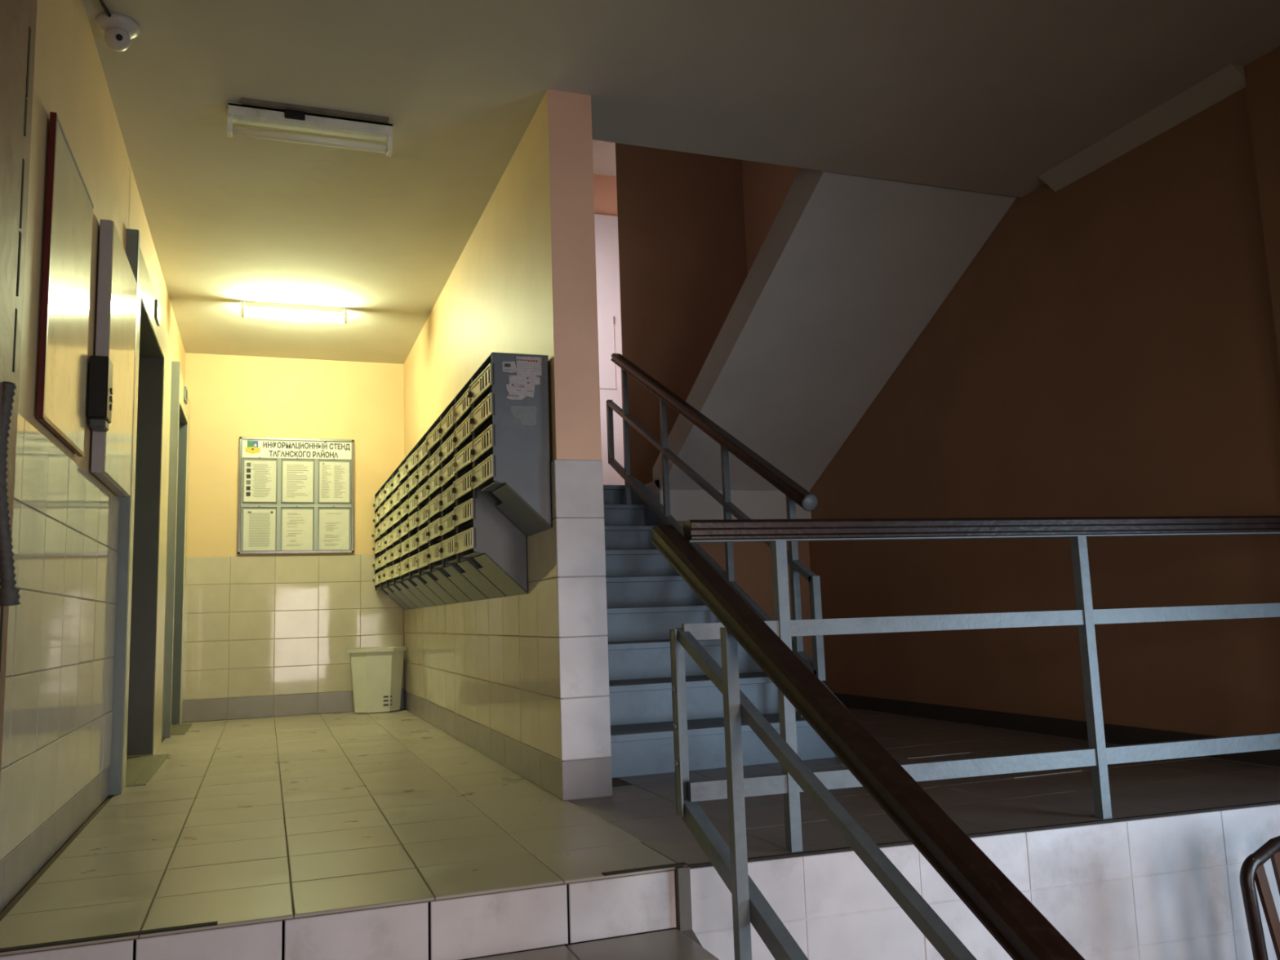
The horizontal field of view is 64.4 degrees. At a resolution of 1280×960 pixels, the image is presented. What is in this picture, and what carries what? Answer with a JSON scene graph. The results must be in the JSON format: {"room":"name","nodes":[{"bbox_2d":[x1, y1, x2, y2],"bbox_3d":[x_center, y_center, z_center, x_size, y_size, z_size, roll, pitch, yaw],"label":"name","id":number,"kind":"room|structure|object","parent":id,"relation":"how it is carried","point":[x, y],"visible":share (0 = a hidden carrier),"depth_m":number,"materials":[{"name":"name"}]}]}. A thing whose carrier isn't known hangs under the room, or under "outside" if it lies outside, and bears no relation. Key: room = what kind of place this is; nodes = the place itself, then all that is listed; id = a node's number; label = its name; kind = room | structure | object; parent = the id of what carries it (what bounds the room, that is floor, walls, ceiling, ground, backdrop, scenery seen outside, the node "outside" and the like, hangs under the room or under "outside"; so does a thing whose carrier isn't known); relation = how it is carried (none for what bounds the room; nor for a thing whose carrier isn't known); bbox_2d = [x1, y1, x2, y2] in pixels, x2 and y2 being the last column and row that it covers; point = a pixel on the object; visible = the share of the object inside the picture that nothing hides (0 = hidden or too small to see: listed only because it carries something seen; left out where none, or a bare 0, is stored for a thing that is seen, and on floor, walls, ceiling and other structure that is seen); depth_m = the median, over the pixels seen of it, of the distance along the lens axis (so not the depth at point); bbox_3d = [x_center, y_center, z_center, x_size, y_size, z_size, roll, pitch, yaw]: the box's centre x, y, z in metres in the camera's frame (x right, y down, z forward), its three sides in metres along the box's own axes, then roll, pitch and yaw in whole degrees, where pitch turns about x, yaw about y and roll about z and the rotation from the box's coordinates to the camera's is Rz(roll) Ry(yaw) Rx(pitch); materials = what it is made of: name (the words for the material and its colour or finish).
{"room":"apartment building lobby","nodes":[
{"label":"apartment building lobby","id":0,"kind":"room"},
{"bbox_2d":[0,0,185,913],"bbox_3d":[-1.735,0.141,2.554,0.301,3.731,10.710,1,-8,-20],"label":"wall","id":1,"kind":"structure","parent":0,"point":[57,733],"depth_m":3.16,"materials":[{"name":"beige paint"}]},
{"bbox_2d":[0,381,21,605],"bbox_3d":[-1.432,0.032,2.305,0.049,0.505,0.087,-2,-8,0],"label":"corrugated hose","id":2,"kind":"object","parent":1,"relation":"hanging from","point":[9,595],"visible":0.98,"depth_m":2.28,"materials":[{"name":"rubber"}]},
{"bbox_2d":[0,0,37,785],"bbox_3d":[-1.390,0.068,2.091,0.044,3.731,0.795,1,-8,-20],"label":"trim","id":3,"kind":"structure","parent":1,"relation":"attached to","point":[18,18],"depth_m":2.38,"materials":[{"name":"paint"}]},
{"bbox_2d":[36,111,93,457],"bbox_3d":[-1.786,-0.567,3.178,0.016,0.893,0.685,1,-8,-20],"label":"board","id":4,"kind":"object","parent":1,"relation":"attached to","point":[67,257],"visible":1,"depth_m":3.09,"materials":[{"name":"metal"}]},
{"bbox_2d":[87,355,113,431],"bbox_3d":[-1.938,-0.308,3.657,0.067,0.256,0.119,1,-8,-20],"label":"box","id":5,"kind":"object","parent":1,"relation":"attached to","point":[100,391],"visible":1,"depth_m":3.61,"materials":[{"name":"plastic"}]},
{"bbox_2d":[90,219,137,497],"bbox_3d":[-2.102,-0.450,4.080,0.046,0.955,0.740,1,-8,-20],"label":"panel","id":6,"kind":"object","parent":1,"relation":"attached to","point":[115,334],"depth_m":3.93,"materials":[{"name":"metal"}]},
{"bbox_2d":[109,228,172,795],"bbox_3d":[-2.655,0.218,5.218,0.423,2.462,1.845,1,-8,-20],"label":"portal","id":7,"kind":"object","parent":1,"relation":"attached to","point":[140,589],"visible":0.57,"depth_m":5.58,"materials":[{"name":"grey paint"}]},
{"bbox_2d":[162,361,192,737],"bbox_3d":[-3.335,0.497,7.064,0.423,2.442,1.110,1,-8,-20],"label":"portal","id":8,"kind":"object","parent":1,"relation":"attached to","point":[178,477],"visible":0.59,"depth_m":7.19,"materials":[{"name":"grey paint"}]},
{"bbox_2d":[182,352,404,722],"bbox_3d":[-2.762,0.424,8.000,2.125,2.789,0.201,1,-8,-20],"label":"wall","id":9,"kind":"structure","parent":0,"point":[266,635],"depth_m":7.86,"materials":[{"name":"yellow paint"}]},
{"bbox_2d":[237,436,354,554],"bbox_3d":[-2.681,0.122,7.956,0.858,0.908,0.024,1,-8,-20],"label":"notice board","id":10,"kind":"object","parent":9,"relation":"attached to","point":[296,495],"visible":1,"depth_m":7.95,"materials":[{"name":"silver metal"}]},
{"bbox_2d":[245,462,271,497],"bbox_3d":[-2.948,-0.001,7.870,0.182,0.267,0.001,1,-8,-20],"label":"print","id":11,"kind":"object","parent":10,"relation":"attached to","point":[258,475],"depth_m":7.87,"materials":[{"name":"grey paper"}]},
{"bbox_2d":[248,511,272,545],"bbox_3d":[-2.922,0.374,7.825,0.182,0.269,0.001,1,-8,-20],"label":"print","id":12,"kind":"object","parent":10,"relation":"attached to","point":[260,522],"depth_m":7.83,"materials":[{"name":"grey paper"}]},
{"bbox_2d":[286,514,304,546],"bbox_3d":[-2.681,0.385,7.912,0.135,0.255,0.001,1,-8,-20],"label":"print","id":13,"kind":"object","parent":10,"relation":"attached to","point":[295,522],"depth_m":7.91,"materials":[{"name":"grey paper"}]},
{"bbox_2d":[286,464,308,495],"bbox_3d":[-2.683,0.009,7.966,0.159,0.255,0.001,1,-8,-20],"label":"print","id":14,"kind":"object","parent":10,"relation":"attached to","point":[297,475],"depth_m":7.97,"materials":[{"name":"grey paper"}]},
{"bbox_2d":[323,522,341,544],"bbox_3d":[-2.419,0.389,8.008,0.140,0.255,0.001,1,-8,-20],"label":"print","id":15,"kind":"object","parent":10,"relation":"attached to","point":[331,531],"depth_m":8.00,"materials":[{"name":"grey paper"}]},
{"bbox_2d":[321,462,345,497],"bbox_3d":[-2.427,0.003,8.061,0.184,0.273,0.001,1,-8,-20],"label":"print","id":16,"kind":"object","parent":10,"relation":"attached to","point":[333,474],"depth_m":8.06,"materials":[{"name":"grey paper"}]},
{"bbox_2d":[404,88,612,800],"bbox_3d":[-1.239,0.044,6.671,0.194,3.089,5.799,1,-8,-20],"label":"wall","id":17,"kind":"structure","parent":0,"point":[522,681],"depth_m":4.15,"materials":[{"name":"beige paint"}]},
{"bbox_2d":[371,488,410,609],"bbox_3d":[-1.948,0.550,7.938,0.251,0.924,0.408,1,-8,-20],"label":"column","id":18,"kind":"structure","parent":17,"relation":"attached to","point":[376,505],"depth_m":7.99,"materials":[{"name":"grey metal"}]},
{"bbox_2d":[377,481,417,608],"bbox_3d":[-1.806,0.494,7.554,0.251,0.924,0.408,1,-8,-20],"label":"column","id":19,"kind":"structure","parent":17,"relation":"attached to","point":[380,514],"depth_m":7.60,"materials":[{"name":"grey metal"}]},
{"bbox_2d":[382,473,426,608],"bbox_3d":[-1.666,0.438,7.170,0.254,0.924,0.408,1,-8,-20],"label":"column","id":20,"kind":"structure","parent":17,"relation":"attached to","point":[387,575],"depth_m":7.22,"materials":[{"name":"grey metal"}]},
{"bbox_2d":[390,464,435,607],"bbox_3d":[-1.522,0.383,6.788,0.247,0.924,0.408,1,-8,-20],"label":"column","id":21,"kind":"structure","parent":17,"relation":"attached to","point":[395,504],"depth_m":6.83,"materials":[{"name":"grey metal"}]},
{"bbox_2d":[396,454,446,605],"bbox_3d":[-1.381,0.327,6.404,0.249,0.924,0.408,1,-8,-20],"label":"column","id":22,"kind":"structure","parent":17,"relation":"attached to","point":[402,494],"depth_m":6.45,"materials":[{"name":"grey metal"}]},
{"bbox_2d":[404,442,458,604],"bbox_3d":[-1.241,0.271,6.020,0.250,0.924,0.408,1,-8,-20],"label":"column","id":23,"kind":"structure","parent":17,"relation":"attached to","point":[411,466],"depth_m":6.06,"materials":[{"name":"grey metal"}]},
{"bbox_2d":[414,429,471,602],"bbox_3d":[-1.098,0.215,5.637,0.248,0.924,0.408,1,-8,-20],"label":"column","id":24,"kind":"structure","parent":17,"relation":"attached to","point":[421,496],"depth_m":5.67,"materials":[{"name":"grey metal"}]},
{"bbox_2d":[425,414,488,600],"bbox_3d":[-0.958,0.159,5.253,0.249,0.924,0.408,1,-8,-20],"label":"column","id":25,"kind":"structure","parent":17,"relation":"attached to","point":[433,443],"depth_m":5.28,"materials":[{"name":"grey metal"}]},
{"bbox_2d":[438,397,506,599],"bbox_3d":[-0.815,0.103,4.870,0.245,0.924,0.408,1,-8,-20],"label":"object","id":26,"kind":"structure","parent":17,"relation":"attached to","point":[446,528],"depth_m":4.90,"materials":[{"name":"grey paint"}]},
{"bbox_2d":[451,377,527,596],"bbox_3d":[-0.676,0.047,4.485,0.250,0.924,0.410,1,-8,-20],"label":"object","id":27,"kind":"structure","parent":17,"relation":"attached to","point":[485,536],"depth_m":4.33,"materials":[{"name":"grey paint"}]},
{"bbox_2d":[466,351,551,536],"bbox_3d":[-0.539,-0.127,4.117,0.251,0.684,0.411,1,-8,-20],"label":"mailbox","id":28,"kind":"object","parent":17,"relation":"attached to","point":[508,395],"depth_m":3.96,"materials":[{"name":"grey paint"}]},
{"bbox_2d":[503,363,513,370],"bbox_3d":[-0.510,-0.439,3.953,0.038,0.025,0.001,1,-8,-20],"label":"print","id":29,"kind":"object","parent":28,"relation":"attached to","point":[507,366],"depth_m":3.95},
{"bbox_2d":[506,376,533,396],"bbox_3d":[-0.467,-0.363,3.957,0.104,0.080,0.001,1,-8,-20],"label":"print","id":30,"kind":"object","parent":28,"relation":"attached to","point":[517,386],"depth_m":3.96,"materials":[{"name":"grey paper"}]},
{"bbox_2d":[517,359,538,371],"bbox_3d":[-0.438,-0.449,3.980,0.085,0.046,0.001,1,-8,-20],"label":"print","id":31,"kind":"object","parent":28,"relation":"on","point":[523,365],"depth_m":3.98,"materials":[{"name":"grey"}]},
{"bbox_2d":[592,139,616,176],"bbox_3d":[-0.126,-3.513,7.695,2.892,0.170,5.620,1,-8,-20],"label":"ceiling","id":32,"kind":"structure","parent":0,"point":[603,152],"depth_m":9.89,"materials":[{"name":"paint"}]},
{"bbox_2d":[593,173,624,484],"bbox_3d":[-0.954,-1.264,9.857,2.502,4.100,0.224,1,-8,-20],"label":"wall","id":33,"kind":"structure","parent":0,"point":[605,191],"depth_m":10.04,"materials":[{"name":"paint"}]},
{"bbox_2d":[0,706,1279,959],"bbox_3d":[-0.742,1.593,5.933,5.127,0.215,7.092,1,-8,-20],"label":"floor","id":34,"kind":"structure","parent":0,"point":[244,821],"depth_m":3.38,"materials":[{"name":"tile"}]},
{"bbox_2d":[346,646,406,713],"bbox_3d":[-2.024,1.538,7.826,0.440,0.483,0.316,1,-8,-20],"label":"waste bin","id":35,"kind":"object","parent":34,"relation":"on","point":[376,673],"visible":1,"depth_m":7.71,"materials":[{"name":"white plastic"}]},
{"bbox_2d":[603,476,846,777],"bbox_3d":[-0.199,0.630,5.925,1.243,1.660,3.100,1,-8,-20],"label":"staircase","id":36,"kind":"structure","parent":34,"relation":"on","point":[646,597],"depth_m":5.02,"materials":[{"name":"blue paint"}]},
{"bbox_2d":[606,353,826,716],"bbox_3d":[0.289,0.095,6.000,0.084,2.355,2.860,1,-8,-20],"label":"stair railing","id":37,"kind":"object","parent":36,"relation":"on","point":[794,492],"visible":0.89,"depth_m":5.52,"materials":[{"name":"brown metal"}]},
{"bbox_2d":[681,515,1279,852],"bbox_3d":[1.374,0.581,3.187,2.601,0.929,0.072,0,-8,-16],"label":"landing railing","id":38,"kind":"object","parent":34,"relation":"on","point":[778,531],"visible":0.9,"depth_m":3.10,"materials":[{"name":"grey metal"}]},
{"bbox_2d":[82,0,1279,364],"bbox_3d":[0.287,-1.793,3.687,4.827,0.260,10.910,1,-8,-20],"label":"ceiling","id":39,"kind":"structure","parent":0,"point":[990,96],"depth_m":4.22,"materials":[{"name":"white paint"}]},
{"bbox_2d":[95,0,140,51],"bbox_3d":[-1.749,-1.587,3.342,0.138,0.100,0.620,1,-8,-20],"label":"security camera","id":40,"kind":"object","parent":39,"relation":"attached to","point":[118,29],"visible":1,"depth_m":3.53,"materials":[{"name":"white plastic"}]},
{"bbox_2d":[240,300,346,324],"bbox_3d":[-2.291,-1.113,6.753,0.666,0.104,0.052,1,-8,-20],"label":"lamp","id":41,"kind":"object","parent":39,"relation":"attached to","point":[244,304],"visible":1,"depth_m":6.74,"materials":[{"name":"white plastic"}]},
{"bbox_2d":[226,97,392,156],"bbox_3d":[-1.374,-1.475,4.261,0.666,0.104,0.160,1,-8,-20],"label":"lamp","id":42,"kind":"object","parent":39,"relation":"attached to","point":[253,112],"visible":1,"depth_m":4.25,"materials":[{"name":"white plastic"}]},
{"bbox_2d":[615,142,747,484],"bbox_3d":[0.337,-1.599,8.340,1.129,3.480,0.180,1,-8,-20],"label":"wall","id":43,"kind":"structure","parent":0,"point":[682,257],"depth_m":8.23,"materials":[{"name":"paint"}]},
{"bbox_2d":[644,480,811,521],"bbox_3d":[-0.390,0.320,8.262,2.496,0.292,2.706,1,-8,-20],"label":"half landing","id":44,"kind":"object","parent":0,"point":[685,504],"visible":0.07,"depth_m":7.18,"materials":[{"name":"concrete"}]},
{"bbox_2d":[652,168,1017,491],"bbox_3d":[1.051,-0.833,6.289,1.175,1.532,2.514,1,-8,-20],"label":"flight","id":45,"kind":"object","parent":44,"relation":"on","point":[850,271],"visible":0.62,"depth_m":5.92,"materials":[{"name":"concrete"}]},
{"bbox_2d":[677,521,813,660],"bbox_3d":[0.627,0.952,7.215,1.292,1.305,0.120,1,-8,-20],"label":"wall","id":46,"kind":"structure","parent":0,"point":[753,572],"depth_m":7.27,"materials":[{"name":"paint"}]},
{"bbox_2d":[689,804,1279,959],"bbox_3d":[1.405,1.515,3.081,2.671,0.932,0.107,0,-8,-16],"label":"wall","id":47,"kind":"structure","parent":0,"point":[1163,887],"depth_m":3.03,"materials":[{"name":"white tile"}]},
{"bbox_2d":[742,87,1279,737],"bbox_3d":[2.339,-0.962,4.854,0.250,6.242,11.900,1,-8,-20],"label":"wall","id":48,"kind":"structure","parent":0,"point":[1109,348],"depth_m":4.90,"materials":[{"name":"paint"}]},
{"bbox_2d":[832,692,1279,765],"bbox_3d":[1.916,1.300,5.536,0.015,0.085,3.790,1,-8,-20],"label":"baseboard","id":49,"kind":"structure","parent":48,"relation":"attached to","point":[1114,734],"depth_m":5.22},
{"bbox_2d":[1038,64,1245,191],"bbox_3d":[2.244,-1.569,4.628,0.100,0.070,1.100,1,-8,-20],"label":"ceiling beam","id":50,"kind":"structure","parent":48,"relation":"attached to","point":[1230,79],"depth_m":4.54,"materials":[{"name":"paint"}]},
{"bbox_2d":[1244,45,1279,366],"bbox_3d":[2.655,0.120,3.543,0.030,3.731,0.740,1,-8,-20],"label":"wall","id":51,"kind":"structure","parent":48,"relation":"attached to","point":[1262,75],"depth_m":4.02,"materials":[{"name":"paint"}]},
{"bbox_3d":[1.481,1.707,0.439,5.527,0.150,5.000,1,-8,-20],"label":"floor","id":52,"kind":"structure","parent":0,"visible":0},
{"bbox_2d":[0,866,719,959],"bbox_3d":[-0.301,1.354,1.454,1.669,0.940,2.012,1,-8,-20],"label":"entry steps","id":53,"kind":"structure","parent":52,"relation":"on","point":[480,926],"depth_m":2.51,"materials":[{"name":"tile"}]},
{"bbox_2d":[650,524,1085,959],"bbox_3d":[0.420,0.914,1.972,0.074,1.837,1.908,1,-8,-20],"label":"stair railing","id":54,"kind":"object","parent":53,"relation":"attached to","point":[1013,921],"visible":0.98,"depth_m":2.15,"materials":[{"name":"brown wood"}]},
{"bbox_2d":[1239,835,1279,959],"bbox_3d":[1.961,1.447,2.675,0.445,0.924,0.449,2,-8,-27],"label":"bentwood chair","id":55,"kind":"object","parent":52,"relation":"on","point":[1252,870],"visible":1,"depth_m":2.80,"materials":[{"name":"brown wood"}]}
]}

